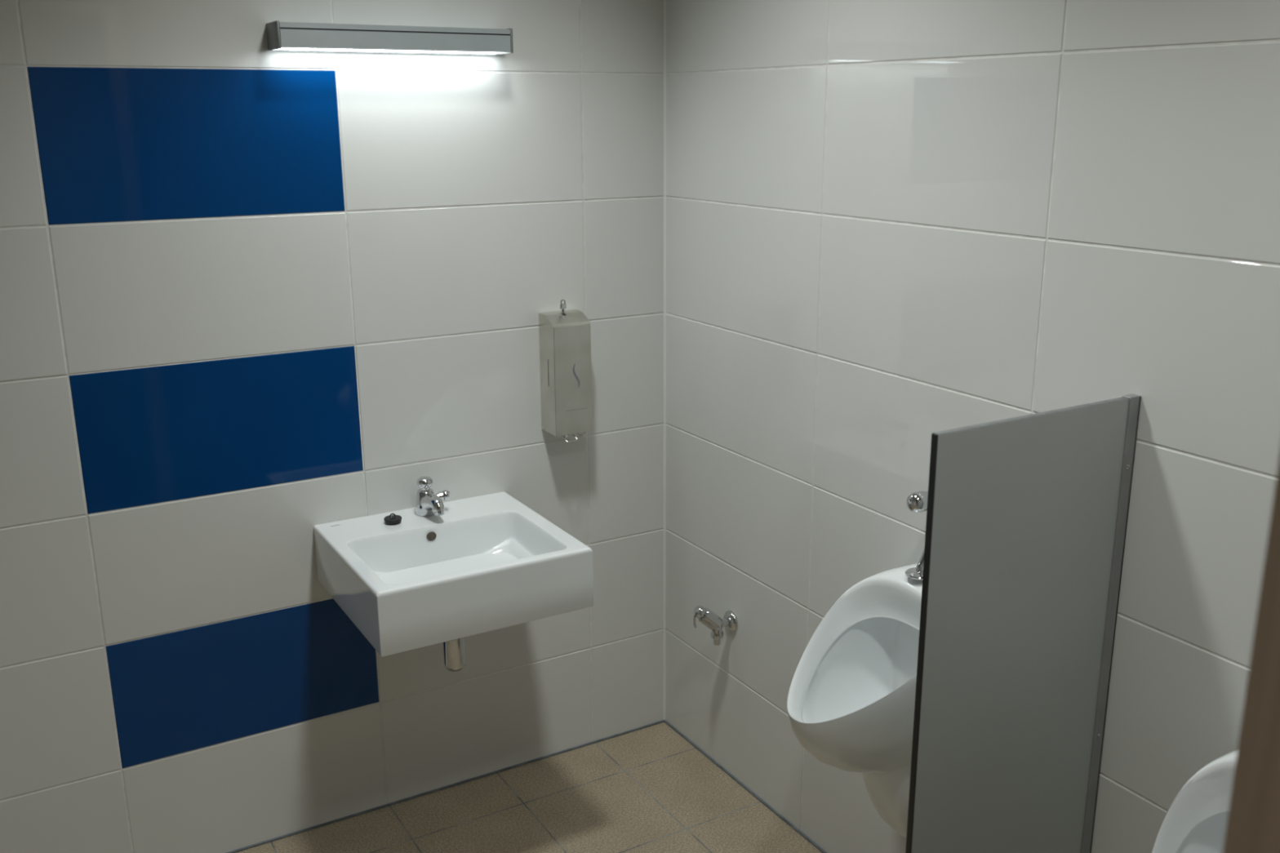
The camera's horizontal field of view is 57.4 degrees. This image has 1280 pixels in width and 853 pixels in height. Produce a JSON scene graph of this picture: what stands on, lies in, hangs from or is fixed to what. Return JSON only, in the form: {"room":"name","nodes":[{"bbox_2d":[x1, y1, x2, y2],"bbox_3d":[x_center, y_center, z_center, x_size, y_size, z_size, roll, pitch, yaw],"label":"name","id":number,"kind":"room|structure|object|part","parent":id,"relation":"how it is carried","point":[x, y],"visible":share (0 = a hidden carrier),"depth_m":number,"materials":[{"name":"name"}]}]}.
{"room":"public restroom","nodes":[
{"label":"public restroom","id":0,"kind":"room"},
{"bbox_2d":[0,0,663,852],"bbox_3d":[-0.970,-0.303,2.506,2.570,2.690,0.120,-9,17,-29],"label":"wall","id":1,"kind":"structure","parent":0,"point":[252,296],"depth_m":2.63,"materials":[{"name":"white tile"}]},
{"bbox_2d":[266,20,513,55],"bbox_3d":[-0.526,-0.832,2.509,0.519,0.053,0.090,-9,17,-29],"label":"wall lamp","id":2,"kind":"object","parent":1,"relation":"attached to","point":[281,36],"visible":1,"depth_m":2.46,"materials":[{"name":"metal"}]},
{"bbox_2d":[280,47,503,53],"bbox_3d":[-0.525,-0.813,2.510,0.500,0.010,0.068,-9,17,-29],"label":"diffuser","id":3,"kind":"object","parent":2,"relation":"attached to","point":[375,50],"depth_m":2.51,"materials":[{"name":"white plastic"}]},
{"bbox_2d":[226,720,665,852],"bbox_3d":[-0.984,1.015,2.775,2.450,0.004,0.007,-9,17,-29],"label":"trim","id":4,"kind":"structure","parent":1,"relation":"attached to","point":[662,721],"depth_m":3.03,"materials":[{"name":"plastic"}]},
{"bbox_2d":[313,491,593,671],"bbox_3d":[-0.429,0.405,2.675,0.486,0.326,0.462,-9,17,-29],"label":"basin","id":5,"kind":"object","parent":1,"relation":"attached to","point":[491,562],"visible":0.99,"depth_m":2.56,"materials":[{"name":"white ceramic"}]},
{"bbox_2d":[383,513,401,524],"bbox_3d":[-0.575,0.213,2.718,0.041,0.023,0.041,-9,17,-29],"label":"plug","id":6,"kind":"object","parent":5,"relation":"on","point":[391,519],"visible":1,"depth_m":2.71,"materials":[{"name":"black rubber"}]},
{"bbox_2d":[415,475,449,516],"bbox_3d":[-0.494,0.170,2.749,0.081,0.090,0.110,0,15,0],"label":"tap","id":7,"kind":"object","parent":5,"relation":"on","point":[428,503],"visible":1,"depth_m":2.75,"materials":[{"name":"silver metal"}]},
{"bbox_3d":[-0.488,0.185,2.743,0.048,0.056,0.102,-9,17,-29],"label":"spout","id":8,"kind":"part","parent":7,"relation":"part of","materials":[{"name":"silver metal"}]},
{"bbox_3d":[-0.473,0.166,2.786,0.038,0.026,0.027,-9,17,-29],"label":"temperature knob","id":9,"kind":"part","parent":7,"relation":"part of","materials":[{"name":"silver metal"}]},
{"bbox_2d":[538,299,592,442],"bbox_3d":[-0.182,-0.141,2.898,0.104,0.348,0.097,-9,17,-29],"label":"soap dispenser","id":10,"kind":"object","parent":1,"relation":"attached to","point":[565,335],"visible":1,"depth_m":2.88,"materials":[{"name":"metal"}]},
{"bbox_3d":[-0.166,0.022,2.923,0.061,0.020,0.049,-9,17,-29],"label":"pull lever","id":11,"kind":"part","parent":10,"relation":"part of","materials":[{"name":"metal"}]},
{"bbox_2d":[663,0,666,719],"bbox_3d":[0.064,-0.449,3.022,0.006,2.684,0.006,-9,17,-29],"label":"trim","id":12,"kind":"structure","parent":1,"relation":"attached to","point":[664,1],"depth_m":3.10,"materials":[{"name":"white plastic"}]},
{"bbox_2d":[235,721,822,852],"bbox_3d":[-0.259,1.498,1.138,3.170,0.080,3.920,-9,17,-29],"label":"floor","id":13,"kind":"structure","parent":0,"point":[649,789],"depth_m":2.92,"materials":[{"name":"beige tile"}]},
{"bbox_2d":[665,0,1279,852],"bbox_3d":[0.689,-0.205,2.112,0.120,2.690,2.260,-9,17,-29],"label":"wall","id":14,"kind":"structure","parent":0,"point":[891,224],"depth_m":2.15,"materials":[{"name":"white tile"}]},
{"bbox_2d":[693,605,737,645],"bbox_3d":[0.184,0.502,2.960,0.116,0.116,0.055,-9,17,-29],"label":"tap","id":15,"kind":"object","parent":14,"relation":"attached to","point":[707,617],"visible":1,"depth_m":2.95,"materials":[{"name":"silver metal"}]},
{"bbox_3d":[0.142,0.483,2.931,0.019,0.043,0.007,-13,20,-39],"label":"lever","id":16,"kind":"part","parent":15,"relation":"part of","materials":[{"name":"silver metal"}]},
{"bbox_3d":[0.150,0.465,2.934,0.031,0.031,0.032,-9,17,-29],"label":"knob","id":17,"kind":"part","parent":15,"relation":"part of","materials":[{"name":"silver metal"}]},
{"bbox_2d":[664,720,826,852],"bbox_3d":[0.644,1.100,2.430,0.007,0.004,2.255,-9,17,-29],"label":"trim","id":18,"kind":"structure","parent":14,"relation":"attached to","point":[742,784],"depth_m":3.02,"materials":[{"name":"plastic"}]},
{"bbox_2d":[786,562,922,837],"bbox_3d":[0.444,0.582,2.263,0.371,0.590,0.291,-9,17,-29],"label":"urinal","id":19,"kind":"object","parent":14,"relation":"attached to","point":[851,704],"visible":0.59,"depth_m":2.29,"materials":[{"name":"white ceramic"}]},
{"bbox_2d":[905,490,928,580],"bbox_3d":[0.554,0.194,2.227,0.112,0.180,0.060,-9,17,-29],"label":"valve","id":20,"kind":"object","parent":14,"relation":"attached to","point":[917,501],"visible":0.34,"depth_m":2.19,"materials":[{"name":"silver metal"}]},
{"bbox_2d":[905,393,1141,852],"bbox_3d":[0.605,0.415,1.867,0.435,0.902,0.018,-9,17,-29],"label":"divider","id":21,"kind":"object","parent":14,"relation":"attached to","point":[1027,516],"depth_m":1.83,"materials":[{"name":"grey laminate"}]},
{"bbox_2d":[1151,749,1237,852],"bbox_3d":[0.836,0.754,1.618,0.371,0.590,0.291,-9,17,-29],"label":"urinal","id":22,"kind":"object","parent":14,"relation":"attached to","point":[1196,820],"visible":0.52,"depth_m":1.69,"materials":[{"name":"white ceramic"}]},
{"bbox_3d":[0.241,0.229,0.515,2.570,2.690,0.140,-9,17,-29],"label":"wall","id":23,"kind":"structure","parent":0,"visible":0},
{"bbox_2d":[1222,456,1279,852],"bbox_3d":[0.015,0.559,0.458,0.966,2.080,0.177,-9,17,-29],"label":"door","id":24,"kind":"structure","parent":23,"relation":"in","point":[1253,822],"depth_m":0.64,"materials":[{"name":"brown wood"}]}
]}

